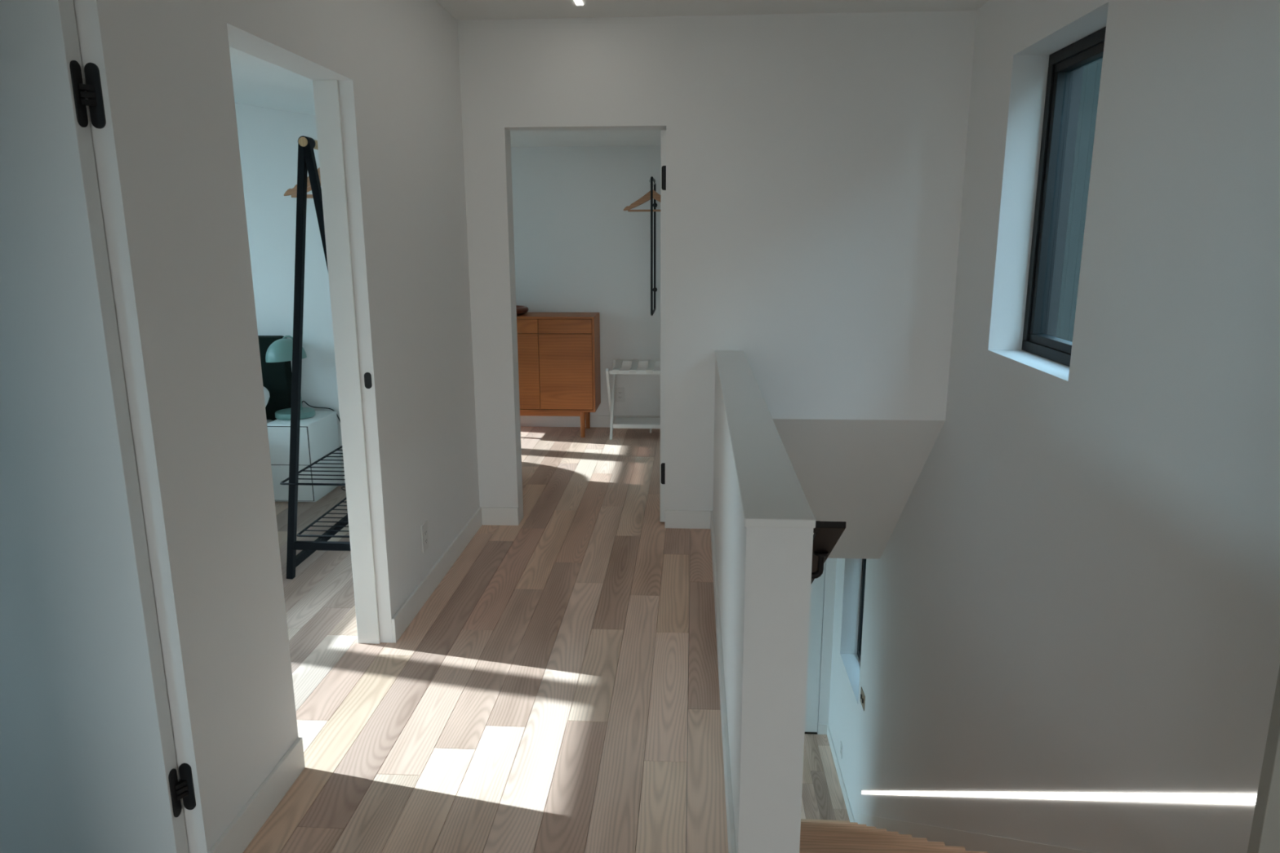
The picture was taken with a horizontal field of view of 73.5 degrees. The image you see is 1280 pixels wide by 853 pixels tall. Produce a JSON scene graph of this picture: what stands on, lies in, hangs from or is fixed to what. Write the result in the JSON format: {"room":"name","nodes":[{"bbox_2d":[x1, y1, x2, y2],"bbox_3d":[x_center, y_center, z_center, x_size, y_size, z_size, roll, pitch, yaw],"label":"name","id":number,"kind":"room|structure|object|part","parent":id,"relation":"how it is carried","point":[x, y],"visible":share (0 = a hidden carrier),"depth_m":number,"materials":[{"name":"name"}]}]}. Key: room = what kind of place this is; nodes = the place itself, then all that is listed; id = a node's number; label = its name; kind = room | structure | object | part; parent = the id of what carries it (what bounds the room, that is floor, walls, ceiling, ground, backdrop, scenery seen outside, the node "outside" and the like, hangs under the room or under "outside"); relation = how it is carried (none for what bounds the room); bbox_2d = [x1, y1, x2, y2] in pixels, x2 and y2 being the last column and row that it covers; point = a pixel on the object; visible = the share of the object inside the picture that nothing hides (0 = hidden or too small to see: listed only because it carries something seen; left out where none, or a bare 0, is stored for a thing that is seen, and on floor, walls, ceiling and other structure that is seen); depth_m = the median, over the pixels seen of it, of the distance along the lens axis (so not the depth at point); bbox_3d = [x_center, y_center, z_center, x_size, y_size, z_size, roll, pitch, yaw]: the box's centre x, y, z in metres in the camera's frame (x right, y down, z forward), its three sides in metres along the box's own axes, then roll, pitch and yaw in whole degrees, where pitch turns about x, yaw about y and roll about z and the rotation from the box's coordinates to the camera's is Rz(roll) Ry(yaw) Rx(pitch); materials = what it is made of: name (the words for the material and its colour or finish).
{"room":"upstairs hallway","nodes":[
{"label":"upstairs hallway","id":0,"kind":"room"},
{"bbox_2d":[229,46,315,115],"bbox_3d":[-2.892,-1.743,3.498,3.668,0.824,3.080,1,13,3],"label":"ceiling","id":1,"kind":"structure","parent":0,"point":[256,82],"depth_m":3.60,"materials":[{"name":"white paint"}]},
{"bbox_2d":[73,0,479,852],"bbox_3d":[-1.214,0.165,0.088,0.134,2.770,10.350,1,13,3],"label":"wall","id":2,"kind":"structure","parent":0,"point":[166,153],"depth_m":2.19,"materials":[{"name":"white paint"}]},
{"bbox_2d":[0,0,195,852],"bbox_3d":[-1.464,0.118,1.856,0.824,2.030,0.049,1,13,3],"label":"door","id":3,"kind":"structure","parent":2,"relation":"in","point":[88,764],"depth_m":1.83,"materials":[{"name":"white paint"}]},
{"bbox_3d":[-1.077,-0.646,1.670,0.011,0.038,0.027,8,15,34],"label":"hinge arm","id":4,"kind":"part","parent":3,"relation":"part of","materials":[{"name":"black metal"}]},
{"bbox_3d":[-1.068,-0.648,1.682,0.028,0.122,0.006,1,13,3],"label":"jamb plate","id":5,"kind":"part","parent":3,"relation":"part of","materials":[{"name":"black metal"}]},
{"bbox_3d":[-1.072,0.849,2.004,0.011,0.038,0.027,8,15,34],"label":"hinge arm","id":6,"kind":"part","parent":3,"relation":"part of","materials":[{"name":"black metal"}]},
{"bbox_3d":[-1.063,0.846,2.016,0.028,0.122,0.006,1,13,3],"label":"jamb plate","id":7,"kind":"part","parent":3,"relation":"part of","materials":[{"name":"black metal"}]},
{"bbox_2d":[208,737,305,852],"bbox_3d":[-1.015,1.017,2.301,0.012,0.100,0.484,1,13,3],"label":"baseboard","id":8,"kind":"structure","parent":2,"relation":"attached to","point":[242,829],"depth_m":2.29,"materials":[{"name":"white paint"}]},
{"bbox_2d":[312,80,380,644],"bbox_3d":[-1.052,-0.161,3.101,0.085,2.051,0.012,1,13,3],"label":"trim","id":9,"kind":"structure","parent":2,"relation":"attached to","point":[326,92],"depth_m":3.07,"materials":[{"name":"white paint"}]},
{"bbox_3d":[-0.983,-0.166,3.101,0.026,0.060,0.004,1,13,3],"label":"strike plate","id":10,"kind":"part","parent":2,"relation":"part of","materials":[{"name":"black metal"}]},
{"bbox_2d":[421,520,428,552],"bbox_3d":[-0.927,0.475,3.701,0.007,0.122,0.075,1,13,3],"label":"wall outlet","id":11,"kind":"object","parent":2,"relation":"attached to","point":[424,535],"visible":1,"depth_m":3.69,"materials":[{"name":"white plastic"}]},
{"bbox_2d":[424,536,427,545],"bbox_3d":[-0.924,0.494,3.705,0.002,0.029,0.034,1,13,3],"label":"receptacle","id":12,"kind":"object","parent":11,"relation":"attached to","point":[425,537],"depth_m":3.71,"materials":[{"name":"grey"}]},
{"bbox_2d":[391,506,482,643],"bbox_3d":[-0.908,0.638,3.994,0.012,0.100,1.398,1,13,3],"label":"baseboard","id":13,"kind":"structure","parent":2,"relation":"attached to","point":[402,620],"depth_m":3.80,"materials":[{"name":"white paint"}]},
{"bbox_2d":[235,102,343,466],"bbox_3d":[-2.787,-1.079,5.334,3.668,2.920,0.220,1,13,3],"label":"wall partition","id":14,"kind":"structure","parent":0,"point":[268,138],"depth_m":5.18,"materials":[{"name":"white paint"}]},
{"bbox_2d":[341,468,345,483],"bbox_3d":[-2.715,0.303,5.520,3.518,0.100,0.012,1,13,3],"label":"baseboard","id":15,"kind":"structure","parent":14,"relation":"attached to","point":[342,469],"depth_m":5.46,"materials":[{"name":"white paint"}]},
{"bbox_2d":[243,426,728,852],"bbox_3d":[-1.765,1.359,1.698,6.299,0.300,12.700,1,13,3],"label":"floor","id":16,"kind":"structure","parent":0,"point":[557,691],"depth_m":2.99,"materials":[{"name":"brown wood"}]},
{"bbox_2d":[257,335,292,423],"bbox_3d":[-3.011,0.119,4.415,1.577,0.943,2.080,1,13,3],"label":"bed","id":17,"kind":"object","parent":16,"relation":"on","point":[276,376],"visible":0.11,"depth_m":5.26,"materials":[{"name":"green fabric"}]},
{"bbox_2d":[262,386,269,407],"bbox_3d":[-2.584,-0.161,5.111,0.750,0.230,0.242,1,13,3],"label":"pillow","id":18,"kind":"object","parent":17,"relation":"on","point":[266,393],"visible":0.05,"depth_m":5.09,"materials":[{"name":"white fabric"}]},
{"bbox_2d":[266,410,342,502],"bbox_3d":[-2.038,0.176,5.218,0.268,0.476,0.411,1,13,3],"label":"nightstand","id":19,"kind":"object","parent":16,"relation":"on","point":[318,433],"visible":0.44,"depth_m":5.05,"materials":[{"name":"white paint"}]},
{"bbox_3d":[-2.050,0.114,4.998,0.243,0.226,0.008,1,13,3],"label":"drawer","id":20,"kind":"part","parent":19,"relation":"part of","materials":[{"name":"white paint"}]},
{"bbox_3d":[-2.050,0.332,5.047,0.243,0.213,0.008,1,13,3],"label":"drawer","id":21,"kind":"part","parent":19,"relation":"part of","materials":[{"name":"white paint"}]},
{"bbox_2d":[265,335,346,490],"bbox_3d":[-1.989,-0.081,5.238,0.481,0.964,0.294,-4,13,-16],"label":"table lamp","id":22,"kind":"object","parent":19,"relation":"on","point":[281,350],"visible":0.71,"depth_m":5.04,"materials":[{"name":"teal paint"}]},
{"bbox_3d":[-2.104,-0.456,5.092,0.229,0.134,0.229,1,13,3],"label":"lamp shade","id":23,"kind":"part","parent":22,"relation":"part of","materials":[{"name":"teal paint"}]},
{"bbox_3d":[-2.082,-0.318,5.132,0.078,0.454,0.016,-4,13,-18],"label":"stem","id":24,"kind":"part","parent":22,"relation":"part of","materials":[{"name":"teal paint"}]},
{"bbox_3d":[-1.911,0.111,5.352,0.409,0.537,0.171,4,13,16],"label":"cord","id":25,"kind":"part","parent":22,"relation":"part of","materials":[{"name":"black plastic"}]},
{"bbox_2d":[280,135,351,579],"bbox_3d":[-1.345,-0.346,4.190,0.513,1.942,0.981,1,13,3],"label":"clothes rack","id":26,"kind":"object","parent":16,"relation":"on","point":[307,163],"visible":0.34,"depth_m":3.76,"materials":[{"name":"black metal"}]},
{"bbox_3d":[-1.499,-0.235,3.744,0.263,1.920,0.032,1,13,3],"label":"leg","id":27,"kind":"part","parent":26,"relation":"part of","materials":[{"name":"black paint"}]},
{"bbox_2d":[284,167,320,197],"bbox_3d":[-1.363,-1.124,3.756,0.420,0.234,0.012,1,13,3],"label":"clothes hanger","id":28,"kind":"object","parent":26,"relation":"hanging from","point":[291,191],"visible":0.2,"depth_m":3.78,"materials":[{"name":"brown wood"}]},
{"bbox_2d":[297,135,315,147],"bbox_3d":[-1.376,-1.172,3.541,0.047,0.047,0.062,1,13,3],"label":"rod","id":29,"kind":"object","parent":26,"relation":"attached to","point":[303,141],"depth_m":3.51,"materials":[{"name":"black paint"}]},
{"bbox_2d":[293,180,320,198],"bbox_3d":[-1.359,-1.142,3.834,0.420,0.234,0.012,1,13,3],"label":"clothes hanger","id":30,"kind":"object","parent":26,"relation":"hanging from","point":[308,188],"visible":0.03,"depth_m":3.85,"materials":[{"name":"brown wood"}]},
{"bbox_3d":[-1.344,0.158,4.290,0.494,0.010,0.946,1,13,3],"label":"shelf frame","id":31,"kind":"part","parent":26,"relation":"part of","materials":[{"name":"black paint"}]},
{"bbox_3d":[-1.249,-0.232,3.729,0.263,1.920,0.032,1,13,3],"label":"leg","id":32,"kind":"part","parent":26,"relation":"part of","materials":[{"name":"black paint"}]},
{"bbox_3d":[-1.576,0.538,4.391,0.024,0.036,0.914,1,13,3],"label":"floor rail","id":33,"kind":"part","parent":26,"relation":"part of","materials":[{"name":"black metal"}]},
{"bbox_3d":[-1.344,0.408,4.346,0.418,0.010,0.881,1,13,3],"label":"shelf frame","id":34,"kind":"part","parent":26,"relation":"part of","materials":[{"name":"black paint"}]},
{"bbox_2d":[516,311,600,437],"bbox_3d":[-0.759,-0.414,6.774,0.855,0.940,0.383,1,13,3],"label":"sideboard","id":35,"kind":"object","parent":16,"relation":"on","point":[558,353],"visible":0.56,"depth_m":6.57,"materials":[{"name":"orange wood"}]},
{"bbox_2d":[515,305,528,315],"bbox_3d":[-1.054,-0.901,6.671,0.370,0.058,0.370,1,13,3],"label":"wooden bowl","id":36,"kind":"object","parent":35,"relation":"on","point":[521,309],"visible":0.24,"depth_m":6.59,"materials":[{"name":"red wood"}]},
{"bbox_3d":[-0.977,-0.764,6.527,0.404,0.106,0.022,1,13,3],"label":"drawer","id":37,"kind":"part","parent":35,"relation":"part of","materials":[{"name":"orange wood"}]},
{"bbox_3d":[-0.976,-0.424,6.603,0.404,0.584,0.022,1,13,3],"label":"door","id":38,"kind":"part","parent":35,"relation":"part of","materials":[{"name":"orange wood"}]},
{"bbox_3d":[-0.568,-0.760,6.502,0.407,0.106,0.022,1,13,3],"label":"drawer","id":39,"kind":"part","parent":35,"relation":"part of","materials":[{"name":"orange wood"}]},
{"bbox_3d":[-0.567,-0.419,6.578,0.407,0.584,0.022,1,13,3],"label":"door","id":40,"kind":"part","parent":35,"relation":"part of","materials":[{"name":"orange wood"}]},
{"bbox_3d":[-0.446,-0.017,6.679,0.043,0.206,0.043,1,13,3],"label":"leg","id":41,"kind":"part","parent":35,"relation":"part of","materials":[{"name":"orange wood"}]},
{"bbox_3d":[-0.427,-0.087,6.990,0.043,0.206,0.043,1,13,3],"label":"leg","id":42,"kind":"part","parent":35,"relation":"part of","materials":[{"name":"orange wood"}]},
{"bbox_3d":[-0.342,-0.510,6.726,0.017,0.700,0.383,1,13,3],"label":"panel","id":43,"kind":"part","parent":35,"relation":"part of","materials":[{"name":"orange wood"}]},
{"bbox_2d":[605,359,660,439],"bbox_3d":[0.063,-0.208,6.698,0.619,0.578,0.384,1,13,3],"label":"luggage rack","id":44,"kind":"object","parent":16,"relation":"on","point":[650,423],"visible":0.69,"depth_m":6.67,"materials":[{"name":"white paint"}]},
{"bbox_3d":[-0.236,-0.202,6.717,0.020,0.560,0.381,1,13,3],"label":"leg","id":45,"kind":"part","parent":44,"relation":"part of","materials":[{"name":"white paint"}]},
{"bbox_3d":[-0.213,-0.211,6.713,0.020,0.578,0.382,1,13,3],"label":"leg","id":46,"kind":"part","parent":44,"relation":"part of","materials":[{"name":"white paint"}]},
{"bbox_3d":[0.051,-0.410,6.476,0.564,0.029,0.024,1,13,3],"label":"rail","id":47,"kind":"part","parent":44,"relation":"part of","materials":[{"name":"white paint"}]},
{"bbox_2d":[613,417,660,424],"bbox_3d":[0.064,-0.033,6.741,0.524,0.018,0.285,1,13,3],"label":"shelf","id":48,"kind":"object","parent":44,"relation":"attached to","point":[619,420],"depth_m":6.75,"materials":[{"name":"white paint"}]},
{"bbox_3d":[0.073,-0.499,6.811,0.564,0.046,0.025,1,13,3],"label":"rail","id":49,"kind":"part","parent":44,"relation":"part of","materials":[{"name":"white paint"}]},
{"bbox_2d":[511,145,660,415],"bbox_3d":[-0.224,-1.342,6.815,2.200,2.770,0.140,1,13,3],"label":"wall","id":50,"kind":"structure","parent":0,"point":[577,249],"depth_m":6.74,"materials":[{"name":"white paint"}]},
{"bbox_2d":[520,415,660,427],"bbox_3d":[-0.294,-0.043,7.032,2.040,0.100,0.012,1,13,3],"label":"baseboard","id":51,"kind":"structure","parent":50,"relation":"attached to","point":[600,421],"depth_m":7.05,"materials":[{"name":"white paint"}]},
{"bbox_2d":[615,386,624,402],"bbox_3d":[-0.163,-0.258,6.978,0.075,0.122,0.007,1,13,3],"label":"wall outlet","id":52,"kind":"object","parent":50,"relation":"attached to","point":[620,392],"visible":1,"depth_m":6.98,"materials":[{"name":"white plastic"}]},
{"bbox_2d":[650,176,657,315],"bbox_3d":[0.101,-1.348,6.436,0.036,0.987,0.556,1,13,3],"label":"rail","id":53,"kind":"object","parent":50,"relation":"attached to","point":[654,205],"visible":0.94,"depth_m":6.24,"materials":[{"name":"black metal"}]},
{"bbox_2d":[623,177,660,211],"bbox_3d":[0.089,-1.673,6.191,0.420,0.234,0.012,1,13,3],"label":"clothes hanger","id":54,"kind":"object","parent":53,"relation":"hanging from","point":[656,196],"visible":0.61,"depth_m":6.20,"materials":[{"name":"brown wood"}]},
{"bbox_2d":[510,128,666,146],"bbox_3d":[-1.872,-2.275,5.912,5.400,0.545,3.221,1,13,3],"label":"ceiling","id":55,"kind":"structure","parent":0,"point":[624,137],"depth_m":6.02,"materials":[{"name":"white paint"}]},
{"bbox_2d":[435,0,989,20],"bbox_3d":[0.047,-0.996,-0.639,2.447,0.197,9.595,1,13,3],"label":"ceiling","id":56,"kind":"structure","parent":0,"point":[461,10],"depth_m":3.91,"materials":[{"name":"white paint"}]},
{"bbox_2d":[573,0,582,5],"bbox_3d":[-0.319,-1.722,3.077,0.030,0.003,1.605,1,13,3],"label":"recessed light","id":57,"kind":"object","parent":56,"relation":"in","point":[578,2],"visible":1,"depth_m":3.82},
{"bbox_2d":[457,10,976,530],"bbox_3d":[0.350,-0.799,4.380,2.447,2.770,0.134,1,13,3],"label":"wall","id":58,"kind":"structure","parent":0,"point":[815,162],"depth_m":4.22,"materials":[{"name":"white paint"}]},
{"bbox_2d":[481,506,518,525],"bbox_3d":[-0.761,0.488,4.663,0.199,0.100,0.012,1,13,3],"label":"baseboard","id":59,"kind":"structure","parent":58,"relation":"attached to","point":[500,516],"depth_m":4.66,"materials":[{"name":"white paint"}]},
{"bbox_2d":[660,130,666,521],"bbox_3d":[0.144,-0.557,4.840,0.028,2.033,0.792,1,13,3],"label":"door","id":60,"kind":"structure","parent":58,"relation":"in","point":[663,145],"depth_m":4.43,"materials":[{"name":"white paint"}]},
{"bbox_2d":[664,510,711,528],"bbox_3d":[0.256,0.499,4.601,0.244,0.100,0.012,1,13,3],"label":"baseboard","id":61,"kind":"structure","parent":58,"relation":"attached to","point":[686,519],"depth_m":4.59,"materials":[{"name":"white paint"}]},
{"bbox_2d":[710,350,815,852],"bbox_3d":[0.415,1.759,4.146,0.155,4.086,3.932,1,13,3],"label":"wall","id":62,"kind":"structure","parent":0,"point":[764,521],"depth_m":1.93,"materials":[{"name":"white paint"}]},
{"bbox_2d":[811,520,846,583],"bbox_3d":[0.516,1.083,3.898,0.070,2.641,3.715,1,13,3],"label":"handrail","id":63,"kind":"object","parent":62,"relation":"attached to","point":[826,535],"visible":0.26,"depth_m":1.90,"materials":[{"name":"brown wood"}]},
{"bbox_3d":[0.422,0.294,1.995,0.034,0.006,0.034,1,13,3],"label":"plate","id":64,"kind":"part","parent":63,"relation":"part of","materials":[{"name":"black metal"}]},
{"bbox_2d":[800,732,849,820],"bbox_3d":[-0.850,3.570,5.600,4.899,0.276,5.650,1,13,3],"label":"floor","id":65,"kind":"structure","parent":0,"point":[822,797],"depth_m":7.29,"materials":[{"name":"brown wood"}]},
{"bbox_2d":[799,818,987,852],"bbox_3d":[1.018,2.160,4.317,1.040,3.024,4.065,1,13,3],"label":"staircase","id":66,"kind":"structure","parent":65,"relation":"on","point":[816,836],"depth_m":4.15,"materials":[{"name":"brown wood"}]},
{"bbox_2d":[817,558,836,734],"bbox_3d":[-0.685,1.756,8.007,4.899,2.567,0.150,1,13,3],"label":"wall","id":67,"kind":"structure","parent":0,"point":[830,563],"depth_m":7.83,"materials":[{"name":"white paint"}]},
{"bbox_2d":[804,562,825,732],"bbox_3d":[1.272,1.853,7.853,0.776,2.057,0.042,1,13,3],"label":"door","id":68,"kind":"structure","parent":67,"relation":"in","point":[816,603],"depth_m":7.86,"materials":[{"name":"white paint"}]},
{"bbox_2d":[817,724,826,734],"bbox_3d":[1.706,2.830,8.014,0.080,0.100,0.012,1,13,3],"label":"baseboard","id":69,"kind":"structure","parent":67,"relation":"attached to","point":[822,728],"depth_m":8.01,"materials":[{"name":"white paint"}]},
{"bbox_2d":[772,418,945,559],"bbox_3d":[1.091,0.304,5.207,1.044,1.490,1.355,1,13,3],"label":"ceiling","id":70,"kind":"structure","parent":0,"point":[863,474],"depth_m":4.86,"materials":[{"name":"white paint"}]},
{"bbox_2d":[828,0,1279,852],"bbox_3d":[1.501,1.493,1.394,0.260,5.950,12.650,1,13,3],"label":"wall","id":71,"kind":"structure","parent":0,"point":[1076,586],"depth_m":2.69,"materials":[{"name":"white paint"}]},
{"bbox_2d":[826,724,855,822],"bbox_3d":[1.710,2.982,7.335,0.012,0.100,1.400,1,13,3],"label":"baseboard","id":72,"kind":"structure","parent":71,"relation":"attached to","point":[849,810],"depth_m":7.28,"materials":[{"name":"white paint"}]},
{"bbox_2d":[840,741,842,758],"bbox_3d":[1.712,2.754,7.304,0.007,0.122,0.075,1,13,3],"label":"wall outlet","id":73,"kind":"object","parent":71,"relation":"attached to","point":[841,744],"visible":1,"depth_m":7.29,"materials":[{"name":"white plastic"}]},
{"bbox_2d":[857,559,866,662],"bbox_3d":[1.909,1.462,6.870,0.124,1.218,0.828,1,13,3],"label":"window","id":74,"kind":"structure","parent":71,"relation":"in","point":[864,561],"depth_m":7.26,"materials":[{"name":"black metal"}]},
{"bbox_2d":[860,686,865,711],"bbox_3d":[1.664,2.039,6.424,0.012,0.120,0.140,1,13,3],"label":"switch plate","id":75,"kind":"object","parent":71,"relation":"attached to","point":[862,695],"visible":1,"depth_m":6.41,"materials":[{"name":"white plastic"}]},
{"bbox_2d":[857,813,1095,852],"bbox_3d":[1.534,2.079,4.239,0.006,3.035,4.140,1,13,3],"label":"baseboard","id":76,"kind":"structure","parent":71,"relation":"attached to","point":[971,842],"depth_m":4.05,"materials":[{"name":"white paint"}]},
{"bbox_2d":[861,791,1257,804],"bbox_3d":[1.531,1.764,4.114,0.003,2.938,4.085,1,13,3],"label":"light","id":77,"kind":"object","parent":71,"relation":"attached to","point":[1165,797],"visible":1,"depth_m":2.66,"materials":[{"name":"white plastic"}]},
{"bbox_2d":[1022,26,1106,366],"bbox_3d":[1.712,-0.837,3.231,0.124,1.212,0.829,1,13,3],"label":"window","id":78,"kind":"structure","parent":71,"relation":"in","point":[1065,68],"depth_m":3.55,"materials":[{"name":"black"}]},
{"bbox_2d":[1247,666,1279,852],"bbox_3d":[1.349,-0.086,1.599,0.100,2.563,0.034,1,13,3],"label":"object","id":79,"kind":"structure","parent":71,"relation":"attached to","point":[1264,836],"depth_m":1.78,"materials":[{"name":"grey paint"}]},
{"label":"outside","id":80,"kind":"structure","parent":0,"visible":0},
{"bbox_3d":[0.016,4.876,1.089,240.000,0.290,240.000,1,13,3],"label":"ground","id":81,"kind":"structure","parent":80,"visible":0},
{"bbox_2d":[1055,57,1102,342],"bbox_3d":[5.532,-0.649,8.746,0.830,7.100,26.000,1,13,3],"label":"window pane","id":82,"kind":"structure","parent":81,"relation":"on","point":[1091,74],"depth_m":10.22,"materials":[{"name":"clear glass"}]}
]}

